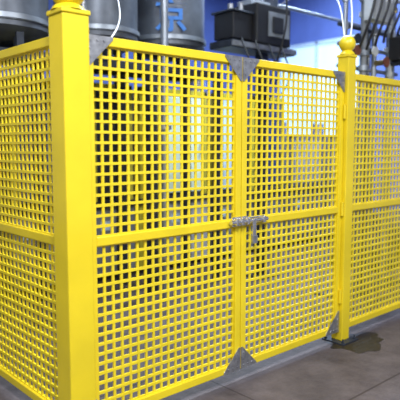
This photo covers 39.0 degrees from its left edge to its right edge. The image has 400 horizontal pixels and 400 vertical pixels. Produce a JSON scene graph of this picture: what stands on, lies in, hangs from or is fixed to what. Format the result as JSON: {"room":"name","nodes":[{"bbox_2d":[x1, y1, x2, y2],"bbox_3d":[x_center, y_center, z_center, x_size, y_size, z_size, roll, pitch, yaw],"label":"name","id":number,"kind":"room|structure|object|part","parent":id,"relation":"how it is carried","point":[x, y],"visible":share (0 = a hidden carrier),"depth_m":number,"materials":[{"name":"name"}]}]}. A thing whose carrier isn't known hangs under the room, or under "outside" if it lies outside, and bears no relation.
{"room":"factory floor","nodes":[
{"label":"factory floor","id":0,"kind":"room"},
{"bbox_2d":[46,0,95,399],"bbox_3d":[-0.600,0.082,2.665,0.235,2.251,0.235,-5,8,-42],"label":"fence post","id":1,"kind":"object","parent":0,"point":[68,21],"depth_m":2.61,"materials":[{"name":"yellow metal"}]},
{"bbox_2d":[2,0,244,93],"bbox_3d":[-4.007,-2.171,8.930,13.500,5.500,0.150,-5,8,-42],"label":"wall","id":2,"kind":"structure","parent":0,"point":[210,6],"depth_m":12.50,"materials":[{"name":"blue paint"}]},
{"bbox_2d":[0,237,399,399],"bbox_3d":[0.401,1.096,4.351,13.500,0.100,13.000,-5,8,-42],"label":"floor","id":3,"kind":"structure","parent":0,"point":[314,370],"depth_m":3.91,"materials":[{"name":"concrete"}]},
{"bbox_2d":[0,210,3,293],"bbox_3d":[-2.409,-0.202,5.287,0.790,2.300,0.960,-5,8,-42],"label":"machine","id":4,"kind":"object","parent":3,"relation":"on","point":[3,210],"visible":0.23,"depth_m":5.29,"materials":[{"name":"metal"}]},
{"bbox_2d":[0,67,54,295],"bbox_3d":[-1.779,-0.259,5.854,0.790,2.300,0.960,-5,8,-42],"label":"machine","id":5,"kind":"object","parent":3,"relation":"on","point":[17,67],"visible":0.09,"depth_m":5.44,"materials":[{"name":"grey paint"}]},
{"bbox_3d":[-1.517,-0.558,5.534,0.710,1.240,0.060,-5,8,-42],"label":"guard frame","id":6,"kind":"part","parent":5,"relation":"part of","materials":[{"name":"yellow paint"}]},
{"bbox_3d":[-1.511,-0.538,5.528,0.590,1.120,0.020,-5,8,-42],"label":"door panel","id":7,"kind":"part","parent":5,"relation":"part of","materials":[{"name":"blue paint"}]},
{"bbox_3d":[-1.493,0.479,5.610,0.650,0.600,0.012,-5,8,-42],"label":"cabinet door","id":8,"kind":"part","parent":5,"relation":"part of","materials":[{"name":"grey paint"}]},
{"bbox_2d":[0,36,57,399],"bbox_3d":[-1.166,0.115,3.299,0.040,1.900,1.550,-5,8,-42],"label":"fence","id":9,"kind":"object","parent":3,"relation":"on","point":[33,234],"visible":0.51,"depth_m":3.03,"materials":[{"name":"yellow metal"}]},
{"bbox_3d":[-1.166,-0.808,3.208,0.040,0.045,1.460,-5,8,-42],"label":"rail","id":10,"kind":"part","parent":9,"relation":"part of","materials":[{"name":"yellow metal"}]},
{"bbox_3d":[-1.166,1.038,3.390,0.040,0.045,1.460,-5,8,-42],"label":"rail","id":11,"kind":"part","parent":9,"relation":"part of","materials":[{"name":"yellow metal"}]},
{"bbox_3d":[-1.166,0.150,3.302,0.040,0.045,1.460,-5,8,-42],"label":"rail","id":12,"kind":"part","parent":9,"relation":"part of","materials":[{"name":"yellow metal"}]},
{"bbox_2d":[81,0,89,10],"bbox_3d":[-0.936,-1.733,4.509,0.100,5.500,0.100,-5,8,-42],"label":"hanging cable","id":13,"kind":"object","parent":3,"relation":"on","point":[83,4],"visible":0.02,"depth_m":4.50,"materials":[{"name":"plastic"}]},
{"bbox_2d":[0,47,222,301],"bbox_3d":[-0.977,-0.169,5.346,2.750,2.222,0.600,-5,8,-42],"label":"stand","id":14,"kind":"object","parent":3,"relation":"on","point":[96,61],"visible":0.27,"depth_m":5.73,"materials":[{"name":"metal"}]},
{"bbox_2d":[0,0,48,47],"bbox_3d":[-1.660,-2.272,4.511,0.882,2.128,0.891,-5,8,-42],"label":"storage tank","id":15,"kind":"object","parent":14,"relation":"on","point":[21,21],"visible":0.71,"depth_m":4.36,"materials":[{"name":"metal"}]},
{"bbox_2d":[53,0,139,57],"bbox_3d":[-0.958,-2.335,5.148,0.798,2.128,0.798,-5,8,-42],"label":"storage tank","id":16,"kind":"object","parent":14,"relation":"on","point":[104,14],"visible":0.3,"depth_m":4.91,"materials":[{"name":"metal"}]},
{"bbox_2d":[133,0,205,65],"bbox_3d":[-0.330,-2.390,5.703,0.798,2.128,0.811,-5,8,-42],"label":"storage tank","id":17,"kind":"object","parent":14,"relation":"on","point":[185,17],"visible":0.52,"depth_m":5.44,"materials":[{"name":"metal"}]},
{"bbox_2d":[94,83,138,281],"bbox_3d":[-1.208,-0.309,6.368,0.590,2.300,0.960,-5,8,-42],"label":"machine","id":18,"kind":"object","parent":3,"relation":"on","point":[96,93],"visible":0.22,"depth_m":6.02,"materials":[{"name":"grey paint"}]},
{"bbox_3d":[-0.939,-0.589,6.042,0.390,1.120,0.020,-5,8,-42],"label":"door panel","id":19,"kind":"part","parent":18,"relation":"part of","materials":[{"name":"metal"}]},
{"bbox_3d":[-0.946,-0.609,6.048,0.510,1.240,0.060,-5,8,-42],"label":"guard frame","id":20,"kind":"part","parent":18,"relation":"part of","materials":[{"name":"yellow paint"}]},
{"bbox_3d":[-0.922,0.428,6.123,0.450,0.600,0.012,-5,8,-42],"label":"cabinet door","id":21,"kind":"part","parent":18,"relation":"part of","materials":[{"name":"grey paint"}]},
{"bbox_2d":[112,76,158,272],"bbox_3d":[-0.848,-0.342,6.691,0.340,2.300,0.960,-5,8,-42],"label":"machine","id":22,"kind":"object","parent":3,"relation":"on","point":[139,96],"visible":0.11,"depth_m":6.34,"materials":[{"name":"yellow paint"}]},
{"bbox_3d":[-0.586,-0.641,6.371,0.260,1.240,0.060,-5,8,-42],"label":"guard frame","id":23,"kind":"part","parent":22,"relation":"part of","materials":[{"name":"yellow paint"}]},
{"bbox_2d":[160,0,171,298],"bbox_3d":[-0.321,-1.788,5.063,0.120,5.500,0.120,-5,8,-42],"label":"riser pipe","id":24,"kind":"object","parent":3,"relation":"on","point":[163,3],"visible":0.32,"depth_m":5.14,"materials":[{"name":"metal"}]},
{"bbox_2d":[157,80,211,267],"bbox_3d":[-0.440,-0.378,7.059,0.740,2.300,0.960,-5,8,-42],"label":"machine","id":25,"kind":"object","parent":3,"relation":"on","point":[178,248],"visible":0.16,"depth_m":6.80,"materials":[{"name":"grey paint"}]},
{"bbox_3d":[-0.171,-0.657,6.732,0.540,1.120,0.020,-5,8,-42],"label":"door panel","id":26,"kind":"part","parent":25,"relation":"part of","materials":[{"name":"white metal"}]},
{"bbox_3d":[-0.154,0.360,6.814,0.600,0.600,0.012,-5,8,-42],"label":"cabinet door","id":27,"kind":"part","parent":25,"relation":"part of","materials":[{"name":"grey paint"}]},
{"bbox_3d":[-0.178,-0.678,6.738,0.660,1.240,0.060,-5,8,-42],"label":"guard frame","id":28,"kind":"part","parent":25,"relation":"part of","materials":[{"name":"yellow paint"}]},
{"bbox_2d":[191,81,231,259],"bbox_3d":[0.058,-0.422,7.505,0.540,2.300,0.960,-5,8,-42],"label":"machine","id":29,"kind":"object","parent":3,"relation":"on","point":[198,82],"visible":0.09,"depth_m":7.19,"materials":[{"name":"grey paint"}]},
{"bbox_3d":[0.319,-0.722,7.185,0.460,1.240,0.060,-5,8,-42],"label":"guard frame","id":30,"kind":"part","parent":29,"relation":"part of","materials":[{"name":"yellow paint"}]},
{"bbox_3d":[0.343,0.315,7.261,0.400,0.600,0.012,-5,8,-42],"label":"cabinet door","id":31,"kind":"part","parent":29,"relation":"part of","materials":[{"name":"grey paint"}]},
{"bbox_3d":[0.326,-0.702,7.179,0.340,1.120,0.020,-5,8,-42],"label":"door panel","id":32,"kind":"part","parent":29,"relation":"part of","materials":[{"name":"white metal"}]},
{"bbox_2d":[210,0,296,279],"bbox_3d":[0.602,-0.780,6.048,0.990,3.300,0.490,-5,8,-42],"label":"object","id":33,"kind":"object","parent":3,"relation":"on","point":[255,28],"visible":0.56,"depth_m":5.82,"materials":[{"name":"metal"}]},
{"bbox_3d":[0.338,-1.897,5.758,0.320,0.020,0.320,-5,8,-42],"label":"terminal lid","id":34,"kind":"part","parent":33,"relation":"part of","materials":[{"name":"metal"}]},
{"bbox_3d":[0.830,-1.829,5.931,0.330,0.250,0.015,-5,8,-42],"label":"plate","id":35,"kind":"part","parent":33,"relation":"part of","materials":[{"name":"grey paint"}]},
{"bbox_2d":[277,0,344,35],"bbox_3d":[1.036,-1.509,5.034,0.190,0.972,1.886,-1,6,-8],"label":"hanging cable","id":36,"kind":"object","parent":33,"relation":"attached to","point":[337,0],"visible":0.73,"depth_m":4.47,"materials":[{"name":"white plastic"}]},
{"bbox_2d":[225,96,285,252],"bbox_3d":[0.651,-0.475,8.039,0.740,2.300,0.960,-5,8,-42],"label":"machine","id":37,"kind":"object","parent":3,"relation":"on","point":[280,99],"visible":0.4,"depth_m":7.80,"materials":[{"name":"grey paint"}]},
{"bbox_3d":[0.913,-0.775,7.719,0.660,1.240,0.060,-5,8,-42],"label":"guard frame","id":38,"kind":"part","parent":37,"relation":"part of","materials":[{"name":"yellow paint"}]},
{"bbox_3d":[0.937,0.263,7.795,0.600,0.600,0.012,-5,8,-42],"label":"cabinet door","id":39,"kind":"part","parent":37,"relation":"part of","materials":[{"name":"grey paint"}]},
{"bbox_3d":[0.919,-0.754,7.713,0.540,1.120,0.020,-5,8,-42],"label":"door panel","id":40,"kind":"part","parent":37,"relation":"part of","materials":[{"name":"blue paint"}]},
{"bbox_2d":[270,122,326,244],"bbox_3d":[1.319,-0.286,8.664,0.840,1.800,0.960,-5,8,-42],"label":"machine","id":41,"kind":"object","parent":3,"relation":"on","point":[285,123],"visible":0.27,"depth_m":8.34,"materials":[{"name":"grey paint"}]},
{"bbox_3d":[1.580,-0.586,8.344,0.760,0.740,0.060,-5,8,-42],"label":"guard frame","id":42,"kind":"part","parent":41,"relation":"part of","materials":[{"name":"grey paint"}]},
{"bbox_3d":[1.587,-0.565,8.338,0.640,0.620,0.020,-5,8,-42],"label":"door panel","id":43,"kind":"part","parent":41,"relation":"part of","materials":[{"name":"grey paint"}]},
{"bbox_3d":[1.605,0.203,8.395,0.700,0.600,0.012,-5,8,-42],"label":"cabinet door","id":44,"kind":"part","parent":41,"relation":"part of","materials":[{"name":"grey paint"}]},
{"bbox_2d":[308,124,334,237],"bbox_3d":[2.024,-0.349,9.298,0.840,1.800,0.960,-5,8,-42],"label":"machine","id":45,"kind":"object","parent":3,"relation":"on","point":[318,125],"visible":0.08,"depth_m":8.82,"materials":[{"name":"grey paint"}]},
{"bbox_3d":[2.285,-0.649,8.978,0.760,0.740,0.060,-5,8,-42],"label":"guard frame","id":46,"kind":"part","parent":45,"relation":"part of","materials":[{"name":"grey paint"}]},
{"bbox_2d":[322,36,357,345],"bbox_3d":[1.056,-0.061,4.155,0.195,2.242,0.195,-5,8,-42],"label":"fence post","id":47,"kind":"object","parent":3,"relation":"on","point":[346,58],"depth_m":4.11,"materials":[{"name":"yellow metal"}]},
{"bbox_2d":[326,332,383,352],"bbox_3d":[1.194,1.058,4.208,0.535,0.001,0.379,-5,8,-42],"label":"oil stain","id":48,"kind":"object","parent":3,"relation":"on","point":[367,341],"visible":0.9,"depth_m":4.18,"materials":[{"name":"brown liquid"}]},
{"bbox_2d":[315,0,399,299],"bbox_3d":[1.707,-1.831,5.494,1.150,5.500,0.535,-5,8,-42],"label":"electrical equipment","id":49,"kind":"object","parent":3,"relation":"on","point":[381,12],"visible":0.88,"depth_m":5.54,"materials":[{"name":"metal"}]},
{"bbox_3d":[1.661,0.891,5.814,1.150,0.020,0.400,-5,8,-42],"label":"foot plate","id":50,"kind":"part","parent":49,"relation":"part of","materials":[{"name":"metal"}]},
{"bbox_2d":[331,252,397,272],"bbox_3d":[2.350,0.707,7.166,1.400,0.120,0.700,-5,8,-42],"label":"bed","id":51,"kind":"object","parent":3,"relation":"on","point":[351,252],"visible":0.02,"depth_m":6.60,"materials":[{"name":"metal"}]},
{"bbox_2d":[351,110,368,251],"bbox_3d":[1.933,-0.240,7.087,0.600,1.780,0.080,-5,8,-42],"label":"panel","id":52,"kind":"object","parent":51,"relation":"on","point":[355,110],"visible":0.02,"depth_m":7.02,"materials":[{"name":"grey paint"}]},
{"bbox_2d":[372,247,395,258],"bbox_3d":[2.161,0.606,6.917,0.400,0.130,0.300,-5,8,-42],"label":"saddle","id":53,"kind":"object","parent":51,"relation":"on","point":[394,247],"visible":0.07,"depth_m":6.86,"materials":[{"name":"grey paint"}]},
{"bbox_2d":[352,206,399,249],"bbox_3d":[2.161,0.342,6.891,0.600,0.520,0.520,-5,8,-42],"label":"motor","id":54,"kind":"object","parent":53,"relation":"on","point":[390,206],"visible":0.08,"depth_m":6.68,"materials":[{"name":"blue paint"}]},
{"bbox_2d":[349,74,399,326],"bbox_3d":[1.872,-0.043,4.897,2.097,1.900,0.040,-5,8,-42],"label":"fence","id":55,"kind":"object","parent":3,"relation":"on","point":[360,78],"visible":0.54,"depth_m":4.45,"materials":[{"name":"yellow metal"}]},
{"bbox_2d":[89,34,345,399],"bbox_3d":[0.243,0.103,3.419,2.110,1.900,0.060,-5,8,-42],"label":"safety gate","id":56,"kind":"object","parent":55,"relation":"attached to","point":[240,357],"visible":0.95,"depth_m":3.29,"materials":[{"name":"yellow metal"}]},
{"bbox_2d":[111,0,120,36],"bbox_3d":[-0.536,-2.174,3.452,0.070,2.615,1.646,-1,6,-9],"label":"hanging cable","id":57,"kind":"object","parent":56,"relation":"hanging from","point":[113,34],"visible":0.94,"depth_m":3.23,"materials":[{"name":"white plastic"}]},
{"bbox_3d":[-0.157,0.172,3.077,0.961,0.045,0.040,-5,8,-42],"label":"rail","id":58,"kind":"part","parent":56,"relation":"part of","materials":[{"name":"yellow metal"}]},
{"bbox_3d":[-0.157,-0.785,2.982,0.961,0.045,0.040,-5,8,-42],"label":"rail","id":59,"kind":"part","parent":56,"relation":"part of","materials":[{"name":"yellow metal"}]},
{"bbox_3d":[-0.157,1.061,3.165,0.961,0.045,0.040,-5,8,-42],"label":"rail","id":60,"kind":"part","parent":56,"relation":"part of","materials":[{"name":"yellow metal"}]},
{"bbox_2d":[229,215,268,243],"bbox_3d":[0.303,0.181,3.434,0.320,0.168,0.048,-5,8,-42],"label":"bolt","id":61,"kind":"object","parent":56,"relation":"attached to","point":[245,220],"visible":1,"depth_m":3.43,"materials":[{"name":"metal"}]},
{"bbox_3d":[0.300,0.125,3.431,0.320,0.028,0.028,-5,8,-42],"label":"bolt rod","id":62,"kind":"part","parent":61,"relation":"part of","materials":[{"name":"metal"}]},
{"bbox_3d":[0.331,0.178,3.440,0.030,0.134,0.009,-5,8,-42],"label":"handle","id":63,"kind":"part","parent":61,"relation":"part of","materials":[{"name":"metal"}]},
{"bbox_3d":[0.628,0.991,3.870,0.961,0.045,0.040,-5,8,-42],"label":"rail","id":64,"kind":"part","parent":56,"relation":"part of","materials":[{"name":"yellow metal"}]},
{"bbox_3d":[0.628,0.102,3.782,0.961,0.045,0.040,-5,8,-42],"label":"rail","id":65,"kind":"part","parent":56,"relation":"part of","materials":[{"name":"yellow metal"}]},
{"bbox_3d":[0.628,-0.855,3.687,0.961,0.045,0.040,-5,8,-42],"label":"rail","id":66,"kind":"part","parent":56,"relation":"part of","materials":[{"name":"yellow metal"}]},
{"bbox_2d":[350,0,352,35],"bbox_3d":[1.036,-1.762,5.057,0.268,1.356,2.017,-1,6,-7],"label":"hanging cable","id":67,"kind":"object","parent":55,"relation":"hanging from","point":[350,0],"visible":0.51,"depth_m":4.34,"materials":[{"name":"white plastic"}]},
{"bbox_3d":[1.872,0.880,4.988,2.007,0.045,0.040,-5,8,-42],"label":"rail","id":68,"kind":"part","parent":55,"relation":"part of","materials":[{"name":"yellow metal"}]},
{"bbox_3d":[1.872,-0.008,4.900,2.007,0.045,0.040,-5,8,-42],"label":"rail","id":69,"kind":"part","parent":55,"relation":"part of","materials":[{"name":"yellow metal"}]},
{"bbox_3d":[1.872,-0.966,4.805,2.007,0.045,0.040,-5,8,-42],"label":"rail","id":70,"kind":"part","parent":55,"relation":"part of","materials":[{"name":"yellow metal"}]},
{"bbox_2d":[245,0,399,207],"bbox_3d":[5.415,-2.147,8.684,0.150,5.500,13.150,-5,8,-42],"label":"wall","id":71,"kind":"structure","parent":0,"point":[304,28],"depth_m":11.54,"materials":[{"name":"blue paint"}]},
{"bbox_2d":[279,35,359,134],"bbox_3d":[2.487,-2.191,11.913,0.120,2.250,2.050,-5,8,-42],"label":"window","id":72,"kind":"structure","parent":71,"relation":"in","point":[316,43],"depth_m":11.93,"materials":[{"name":"white glass"}]},
{"bbox_3d":[2.494,-2.191,11.920,0.020,2.250,2.050,-5,8,-42],"label":"glass","id":73,"kind":"part","parent":72,"relation":"part of","materials":[{"name":"white glass"}]},
{"bbox_3d":[0.406,-4.487,3.905,13.650,0.100,13.150,-5,8,-42],"label":"ceiling","id":74,"kind":"structure","parent":0,"visible":0},
{"bbox_2d":[259,0,396,35],"bbox_3d":[1.094,-3.394,6.058,9.401,2.499,0.592,-5,8,-42],"label":"pipe","id":75,"kind":"object","parent":74,"relation":"hanging from","point":[280,6],"visible":0.45,"depth_m":6.80,"materials":[{"name":"metal"}]},
{"bbox_2d":[264,0,287,100],"bbox_3d":[0.725,-1.937,5.563,0.219,1.912,0.419,-5,8,-42],"label":"hanging cable","id":76,"kind":"object","parent":75,"relation":"hanging from","point":[286,19],"visible":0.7,"depth_m":5.43,"materials":[{"name":"black rubber"}]}
]}

